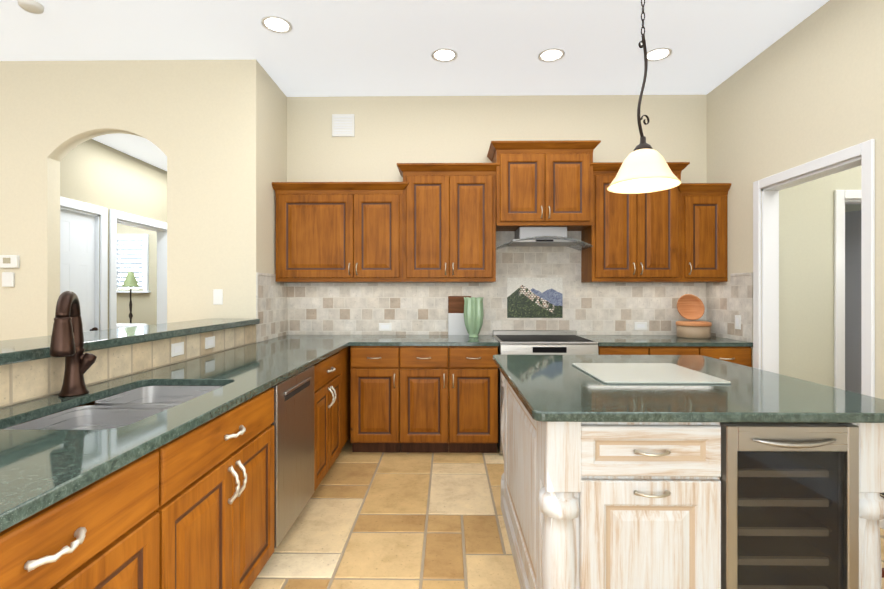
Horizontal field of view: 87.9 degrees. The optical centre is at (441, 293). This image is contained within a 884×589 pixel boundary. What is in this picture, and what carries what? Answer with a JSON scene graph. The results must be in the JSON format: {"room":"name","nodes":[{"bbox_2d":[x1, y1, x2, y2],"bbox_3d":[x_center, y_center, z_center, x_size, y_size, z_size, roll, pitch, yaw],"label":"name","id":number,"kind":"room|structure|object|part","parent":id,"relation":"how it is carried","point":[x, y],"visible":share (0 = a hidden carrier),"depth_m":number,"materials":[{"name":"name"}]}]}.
{"room":"kitchen","nodes":[
{"label":"kitchen","id":0,"kind":"room"},
{"bbox_2d":[60,139,166,329],"bbox_3d":[-3.283,-0.275,5.796,0.120,3.150,4.050,0,0,1],"label":"wall","id":1,"kind":"structure","parent":0,"point":[94,172],"depth_m":4.61,"materials":[{"name":"paint"}]},
{"bbox_2d":[60,209,97,331],"bbox_3d":[-3.262,0.280,4.086,0.095,2.030,0.506,0,0,1],"label":"hall door","id":2,"kind":"structure","parent":1,"relation":"in","point":[77,254],"depth_m":4.15,"materials":[{"name":"white"}]},
{"bbox_2d":[60,196,166,329],"bbox_3d":[-3.288,0.240,4.616,0.140,2.120,1.730,0,0,1],"label":"trim","id":3,"kind":"structure","parent":1,"relation":"attached to","point":[115,216],"depth_m":4.47,"materials":[{"name":"white wood"}]},
{"bbox_2d":[117,234,150,292],"bbox_3d":[-5.548,-0.510,7.835,1.100,1.000,0.070,0,0,1],"label":"room window","id":4,"kind":"structure","parent":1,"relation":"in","point":[133,253],"depth_m":7.82,"materials":[{"name":"white"}]},
{"bbox_2d":[0,59,240,340],"bbox_3d":[-4.794,-0.275,3.730,6.410,3.150,0.120,0,0,1],"label":"wall","id":5,"kind":"structure","parent":0,"point":[184,116],"depth_m":3.64,"materials":[{"name":"paint"}]},
{"bbox_2d":[2,272,14,286],"bbox_3d":[-3.445,-0.107,3.643,0.090,0.115,0.020,0,0,1],"label":"electrical outlet plate","id":6,"kind":"object","parent":5,"relation":"attached to","point":[8,278],"depth_m":3.63,"materials":[{"name":"white plastic"}]},
{"bbox_2d":[0,255,19,267],"bbox_3d":[-3.430,-0.249,3.638,0.140,0.100,0.029,0,0,1],"label":"thermostat","id":7,"kind":"object","parent":5,"relation":"attached to","point":[13,261],"depth_m":3.62,"materials":[{"name":"white plastic"}]},
{"bbox_2d":[213,289,222,304],"bbox_3d":[-1.773,0.030,3.629,0.075,0.120,0.006,0,0,1],"label":"electrical outlet plate","id":8,"kind":"object","parent":5,"relation":"attached to","point":[217,293],"depth_m":3.63,"materials":[{"name":"white plastic"}]},
{"bbox_2d":[92,134,166,170],"bbox_3d":[-2.628,-1.465,5.798,1.190,0.070,4.069,0,0,1],"label":"ceiling","id":9,"kind":"structure","parent":0,"point":[144,150],"depth_m":4.50,"materials":[{"name":"paint"}]},
{"bbox_2d":[0,59,286,408],"bbox_3d":[-1.783,-0.275,2.227,0.590,3.150,11.190,0,0,1],"label":"wall","id":10,"kind":"structure","parent":0,"point":[263,131],"depth_m":3.67,"materials":[{"name":"paint"}]},
{"bbox_2d":[0,324,255,407],"bbox_3d":[-1.520,0.315,0.128,0.011,0.145,6.999,0,0,1],"label":"backsplash","id":11,"kind":"structure","parent":10,"relation":"attached to","point":[26,381],"depth_m":2.07,"materials":[{"name":"tile"}]},
{"bbox_2d":[0,318,259,365],"bbox_3d":[-1.679,0.220,0.174,0.410,0.040,6.908,0,0,1],"label":"bar","id":12,"kind":"object","parent":10,"relation":"on","point":[12,351],"visible":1,"depth_m":2.20,"materials":[{"name":"green stone"}]},
{"bbox_2d":[171,342,183,356],"bbox_3d":[-1.479,0.313,2.568,0.008,0.072,0.116,0,0,1],"label":"electrical outlet plate","id":13,"kind":"object","parent":10,"relation":"attached to","point":[177,349],"depth_m":2.56,"materials":[{"name":"white plastic"}]},
{"bbox_2d":[205,336,214,348],"bbox_3d":[-1.475,0.313,2.918,0.008,0.072,0.116,0,0,1],"label":"electrical outlet plate","id":14,"kind":"object","parent":10,"relation":"attached to","point":[209,341],"depth_m":2.91,"materials":[{"name":"white plastic"}]},
{"bbox_2d":[256,272,287,341],"bbox_3d":[-1.459,0.112,3.967,0.014,0.554,0.678,0,0,1],"label":"tile backsplash","id":15,"kind":"object","parent":10,"relation":"attached to","point":[271,304],"visible":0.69,"depth_m":3.89,"materials":[{"name":"tile"}]},
{"bbox_2d":[0,0,828,96],"bbox_3d":[-1.009,-1.890,2.962,14.000,0.080,12.700,0,0,1],"label":"ceiling","id":16,"kind":"structure","parent":0,"point":[323,48],"depth_m":3.34,"materials":[{"name":"paint"}]},
{"bbox_2d":[17,0,44,13],"bbox_3d":[-2.629,-1.832,2.933,0.132,0.034,0.132,0,0,1],"label":"smoke detector","id":17,"kind":"object","parent":16,"relation":"attached to","point":[33,6],"visible":1,"depth_m":2.91,"materials":[{"name":"white plastic"}]},
{"bbox_2d":[261,15,291,32],"bbox_3d":[-1.136,-1.845,3.154,0.203,0.009,0.203,0,0,-44],"label":"recessed light","id":18,"kind":"object","parent":16,"relation":"in","point":[274,23],"depth_m":3.15,"materials":[{"name":"white glass"}]},
{"bbox_2d":[431,48,457,61],"bbox_3d":[0.019,-1.845,3.559,0.203,0.009,0.203,0,0,-44],"label":"recessed light","id":19,"kind":"object","parent":16,"relation":"in","point":[441,54],"depth_m":3.55,"materials":[{"name":"white glass"}]},
{"bbox_2d":[538,48,564,61],"bbox_3d":[0.849,-1.845,3.559,0.203,0.009,0.203,0,0,-44],"label":"recessed light","id":20,"kind":"object","parent":16,"relation":"in","point":[551,54],"depth_m":3.55,"materials":[{"name":"white glass"}]},
{"bbox_2d":[607,0,680,193],"bbox_3d":[0.941,-1.175,2.148,0.320,1.349,0.320,0,0,1],"label":"pendant light","id":21,"kind":"object","parent":16,"relation":"hanging from","point":[643,144],"depth_m":2.13,"materials":[{"name":"white glass"}]},
{"bbox_3d":[0.941,-0.583,2.148,0.320,0.165,0.320,0,0,1],"label":"pendant light shade","id":22,"kind":"part","parent":21,"relation":"part of","materials":[{"name":"white glass"}]},
{"bbox_2d":[643,47,671,61],"bbox_3d":[1.669,-1.845,3.549,0.203,0.009,0.203,0,0,-44],"label":"recessed light","id":23,"kind":"object","parent":16,"relation":"in","point":[660,53],"depth_m":3.53,"materials":[{"name":"white glass"}]},
{"bbox_2d":[287,94,706,282],"bbox_3d":[0.502,-0.275,4.353,4.166,3.150,0.120,0,0,1],"label":"wall","id":24,"kind":"structure","parent":0,"point":[391,132],"depth_m":4.30,"materials":[{"name":"paint"}]},
{"bbox_2d":[272,182,407,282],"bbox_3d":[-0.894,-0.527,4.121,1.210,0.855,0.377,0,0,1],"label":"upper cabinet","id":25,"kind":"object","parent":24,"relation":"attached to","point":[339,232],"visible":1,"depth_m":3.98,"materials":[{"name":"brown wood"}]},
{"bbox_2d":[332,114,354,136],"bbox_3d":[-0.927,-1.575,4.303,0.210,0.210,0.016,0,0,1],"label":"air vent","id":26,"kind":"object","parent":24,"relation":"in","point":[343,125],"visible":1,"depth_m":4.30,"materials":[{"name":"white plastic"}]},
{"bbox_2d":[379,323,390,330],"bbox_3d":[-0.532,0.316,4.291,0.116,0.072,0.008,0,0,1],"label":"electrical outlet plate","id":27,"kind":"object","parent":24,"relation":"attached to","point":[382,326],"depth_m":4.29,"materials":[{"name":"white plastic"}]},
{"bbox_2d":[397,163,499,282],"bbox_3d":[0.065,-0.608,4.109,0.905,1.015,0.377,0,0,1],"label":"upper cabinet","id":28,"kind":"object","parent":24,"relation":"attached to","point":[449,222],"visible":0.98,"depth_m":3.96,"materials":[{"name":"brown wood"}]},
{"bbox_2d":[288,231,705,334],"bbox_3d":[0.501,-0.095,4.287,3.925,0.968,0.010,0,0,1],"label":"backsplash","id":29,"kind":"structure","parent":24,"relation":"attached to","point":[422,308],"depth_m":4.28,"materials":[{"name":"tile"}]},
{"bbox_2d":[505,275,564,319],"bbox_3d":[0.866,0.043,4.276,0.555,0.415,0.004,0,0,1],"label":"picture","id":30,"kind":"object","parent":29,"relation":"attached to","point":[534,297],"visible":1,"depth_m":4.27,"materials":[{"name":"mosaic tile"},{"name":"ceramic"},{"name":"stone"}]},
{"bbox_2d":[487,140,600,230],"bbox_3d":[0.882,-0.935,4.079,0.924,0.710,0.417,0,0,1],"label":"upper cabinet","id":31,"kind":"object","parent":24,"relation":"attached to","point":[544,183],"visible":1,"depth_m":3.91,"materials":[{"name":"brown wood"}]},
{"bbox_2d":[496,227,592,250],"bbox_3d":[0.881,-0.487,4.032,0.803,0.184,0.488,0,0,1],"label":"range hood","id":32,"kind":"object","parent":31,"relation":"attached to","point":[540,236],"visible":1,"depth_m":3.99,"materials":[{"name":"grey metal"}]},
{"bbox_2d":[581,162,689,281],"bbox_3d":[1.678,-0.608,4.089,0.865,1.015,0.377,0,0,1],"label":"upper cabinet","id":33,"kind":"object","parent":24,"relation":"attached to","point":[633,237],"visible":0.9,"depth_m":3.94,"materials":[{"name":"brown wood"}]},
{"bbox_2d":[635,322,646,329],"bbox_3d":[1.848,0.305,4.261,0.116,0.072,0.008,0,0,1],"label":"electrical outlet plate","id":34,"kind":"object","parent":24,"relation":"attached to","point":[638,325],"depth_m":4.26,"materials":[{"name":"white plastic"}]},
{"bbox_2d":[677,183,730,281],"bbox_3d":[2.261,-0.517,4.082,0.497,0.835,0.377,0,0,1],"label":"upper cabinet","id":35,"kind":"object","parent":24,"relation":"attached to","point":[703,232],"visible":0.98,"depth_m":3.93,"materials":[{"name":"brown wood"}]},
{"bbox_2d":[249,437,883,588],"bbox_3d":[-0.998,1.303,3.013,14.011,0.006,12.792,0,0,1],"label":"floor","id":36,"kind":"structure","parent":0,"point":[326,525],"depth_m":2.52,"materials":[{"name":"beige tile"}]},
{"bbox_2d":[0,439,175,588],"bbox_3d":[-1.125,0.862,0.940,0.680,0.876,0.723,0,0,1],"label":"base cabinet","id":37,"kind":"object","parent":36,"relation":"on","point":[117,531],"depth_m":1.07,"materials":[{"name":"brown wood"}]},
{"bbox_2d":[0,335,359,531],"bbox_3d":[-1.115,0.406,1.988,0.750,0.032,4.649,0,0,1],"label":"countertop","id":38,"kind":"structure","parent":37,"relation":"on","point":[40,470],"depth_m":1.44,"materials":[{"name":"green stone"}]},
{"bbox_2d":[49,291,96,396],"bbox_3d":[-1.389,0.191,1.704,0.156,0.398,0.221,0,0,1],"label":"faucet","id":39,"kind":"object","parent":38,"relation":"on","point":[67,339],"visible":1,"depth_m":1.74,"materials":[{"name":"brown metal"}]},
{"bbox_2d":[2,386,221,429],"bbox_3d":[-1.140,0.534,1.699,0.440,0.222,0.780,0,0,1],"label":"sink","id":40,"kind":"object","parent":38,"relation":"in","point":[127,408],"visible":0.06,"depth_m":1.73,"materials":[{"name":"silver metal"}]},
{"bbox_2d":[117,324,146,327],"bbox_3d":[-4.715,0.875,6.449,1.100,0.850,0.780,0,0,1],"label":"table","id":41,"kind":"object","parent":36,"relation":"on","point":[124,325],"visible":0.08,"depth_m":6.66,"materials":[{"name":"white"}]},
{"bbox_2d":[122,272,138,323],"bbox_3d":[-4.827,0.485,7.111,0.230,1.630,0.230,0,0,1],"label":"lamp","id":42,"kind":"object","parent":41,"relation":"on","point":[130,280],"visible":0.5,"depth_m":7.08,"materials":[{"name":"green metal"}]},
{"bbox_2d":[271,365,313,548],"bbox_3d":[-1.058,0.863,2.428,0.614,0.874,0.606,0,0,1],"label":"dishwasher","id":43,"kind":"object","parent":36,"relation":"on","point":[293,423],"visible":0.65,"depth_m":2.34,"materials":[{"name":"silver metal"}]},
{"bbox_2d":[344,348,345,444],"bbox_3d":[-1.101,0.862,3.563,0.660,0.876,0.240,0,0,1],"label":"base cabinet","id":44,"kind":"object","parent":36,"relation":"on","point":[344,348],"depth_m":3.62,"materials":[{"name":"brown wood"}]},
{"bbox_2d":[346,346,401,451],"bbox_3d":[-0.534,0.862,3.966,0.394,0.876,0.620,0,0,1],"label":"base cabinet","id":45,"kind":"object","parent":36,"relation":"on","point":[373,373],"depth_m":3.66,"materials":[{"name":"brown wood"}]},
{"bbox_2d":[352,335,499,345],"bbox_3d":[-0.127,0.406,3.974,1.176,0.032,0.654,0,0,1],"label":"countertop","id":46,"kind":"structure","parent":45,"relation":"on","point":[365,340],"depth_m":3.78,"materials":[{"name":"green stone"}]},
{"bbox_2d":[448,296,470,334],"bbox_3d":[0.163,0.209,4.243,0.210,0.366,0.079,0,0,1],"label":"cutting board","id":47,"kind":"object","parent":46,"relation":"on","point":[456,324],"visible":0.71,"depth_m":4.24,"materials":[{"name":"stone"}]},
{"bbox_2d":[464,297,483,337],"bbox_3d":[0.280,0.212,4.066,0.176,0.355,0.176,0,0,1],"label":"vase","id":48,"kind":"object","parent":46,"relation":"on","point":[473,314],"visible":1,"depth_m":4.01,"materials":[{"name":"green"}]},
{"bbox_2d":[402,346,497,452],"bbox_3d":[0.057,0.862,3.959,0.788,0.876,0.620,0,0,1],"label":"base cabinet","id":49,"kind":"object","parent":36,"relation":"on","point":[432,399],"depth_m":3.65,"materials":[{"name":"brown wood"}]},
{"bbox_2d":[492,330,597,453],"bbox_3d":[0.852,0.812,3.923,0.775,0.935,0.702,0,0,1],"label":"range","id":50,"kind":"object","parent":36,"relation":"on","point":[541,342],"visible":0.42,"depth_m":3.65,"materials":[{"name":"silver metal"}]},
{"bbox_2d":[598,346,751,366],"bbox_3d":[1.852,0.862,3.917,1.206,0.876,0.658,0,0,1],"label":"base cabinet","id":51,"kind":"object","parent":36,"relation":"on","point":[740,355],"visible":0.12,"depth_m":3.63,"materials":[{"name":"brown wood"}]},
{"bbox_2d":[577,335,752,346],"bbox_3d":[1.851,0.406,3.949,1.215,0.032,0.654,0,0,1],"label":"countertop","id":52,"kind":"structure","parent":51,"relation":"on","point":[603,340],"depth_m":3.70,"materials":[{"name":"green stone"}]},
{"bbox_2d":[676,321,711,338],"bbox_3d":[2.215,0.320,4.042,0.280,0.140,0.280,0,0,1],"label":"bowl","id":53,"kind":"object","parent":52,"relation":"on","point":[695,329],"visible":1,"depth_m":3.93,"materials":[{"name":"beige ceramic"}]},
{"bbox_2d":[677,294,704,319],"bbox_3d":[2.231,0.124,4.131,0.244,0.232,0.113,0,0,1],"label":"bowl","id":54,"kind":"object","parent":53,"relation":"on","point":[690,307],"visible":1,"depth_m":4.15,"materials":[{"name":"orange ceramic"}]},
{"bbox_2d":[501,373,883,588],"bbox_3d":[0.903,0.856,2.115,1.138,0.888,1.341,0,0,1],"label":"kitchen island","id":55,"kind":"object","parent":36,"relation":"on","point":[610,505],"visible":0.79,"depth_m":1.49,"materials":[{"name":"beige wood"}]},
{"bbox_2d":[493,355,883,422],"bbox_3d":[0.941,0.394,2.132,1.280,0.032,1.370,0,0,1],"label":"island countertop","id":56,"kind":"structure","parent":55,"relation":"on","point":[553,388],"depth_m":1.68,"materials":[{"name":"green stone"}]},
{"bbox_2d":[572,363,730,383],"bbox_3d":[0.947,0.374,2.167,0.530,0.008,0.520,0,0,1],"label":"cutting board","id":57,"kind":"object","parent":56,"relation":"on","point":[639,373],"visible":1,"depth_m":2.09,"materials":[{"name":"grey plastic"}]},
{"bbox_2d":[720,422,858,588],"bbox_3d":[1.129,0.806,1.743,0.426,0.764,0.611,0,0,1],"label":"wine fridge","id":58,"kind":"object","parent":55,"relation":"in","point":[789,505],"visible":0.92,"depth_m":1.49,"materials":[{"name":"silver"}]},
{"bbox_2d":[880,493,883,577],"bbox_3d":[1.722,0.986,1.615,0.517,0.628,0.496,0,0,1],"label":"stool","id":59,"kind":"object","parent":36,"relation":"on","point":[882,568],"depth_m":1.83,"materials":[{"name":"brown wood"}]},
{"bbox_2d":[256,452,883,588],"bbox_3d":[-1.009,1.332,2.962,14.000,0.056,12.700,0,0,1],"label":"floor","id":60,"kind":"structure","parent":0,"point":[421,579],"depth_m":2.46,"materials":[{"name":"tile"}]},
{"bbox_2d":[707,0,883,495],"bbox_3d":[2.475,-0.275,0.418,0.120,3.150,7.700,0,0,1],"label":"wall","id":61,"kind":"structure","parent":0,"point":[809,88],"depth_m":3.11,"materials":[{"name":"paint"}]},
{"bbox_2d":[706,272,752,341],"bbox_3d":[2.453,0.112,3.938,0.014,0.554,0.638,0,0,1],"label":"backsplash","id":62,"kind":"structure","parent":61,"relation":"attached to","point":[726,302],"depth_m":3.88,"materials":[{"name":"tile"}]},
{"bbox_2d":[735,315,740,329],"bbox_3d":[2.442,0.241,3.789,0.008,0.116,0.072,0,0,1],"label":"electrical outlet plate","id":63,"kind":"object","parent":61,"relation":"attached to","point":[737,317],"depth_m":3.77,"materials":[{"name":"white plastic"}]},
{"bbox_2d":[753,139,874,396],"bbox_3d":[2.499,0.215,3.088,0.140,2.170,1.010,0,0,1],"label":"door frame","id":64,"kind":"structure","parent":61,"relation":"attached to","point":[772,186],"depth_m":3.24,"materials":[{"name":"white wood"}]},
{"bbox_2d":[879,519,883,528],"bbox_3d":[2.398,1.235,-0.374,0.014,0.130,5.913,0,0,1],"label":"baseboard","id":65,"kind":"structure","parent":61,"relation":"attached to","point":[881,523],"depth_m":2.52,"materials":[{"name":"white wood"}]},
{"bbox_2d":[779,166,860,386],"bbox_3d":[3.882,-0.275,3.661,2.610,3.150,0.120,0,0,1],"label":"wall","id":66,"kind":"structure","parent":0,"point":[806,281],"depth_m":3.59,"materials":[{"name":"paint"}]},
{"bbox_2d":[834,190,860,389],"bbox_3d":[3.535,0.245,3.655,0.900,2.110,0.140,0,0,1],"label":"door frame","id":67,"kind":"structure","parent":66,"relation":"attached to","point":[842,198],"depth_m":3.59,"materials":[{"name":"white wood"}]},
{"bbox_2d":[845,210,860,393],"bbox_3d":[3.729,0.280,4.047,0.402,2.030,0.639,0,0,1],"label":"door","id":68,"kind":"structure","parent":66,"relation":"in","point":[852,301],"depth_m":4.11,"materials":[{"name":"grey"}]}
]}

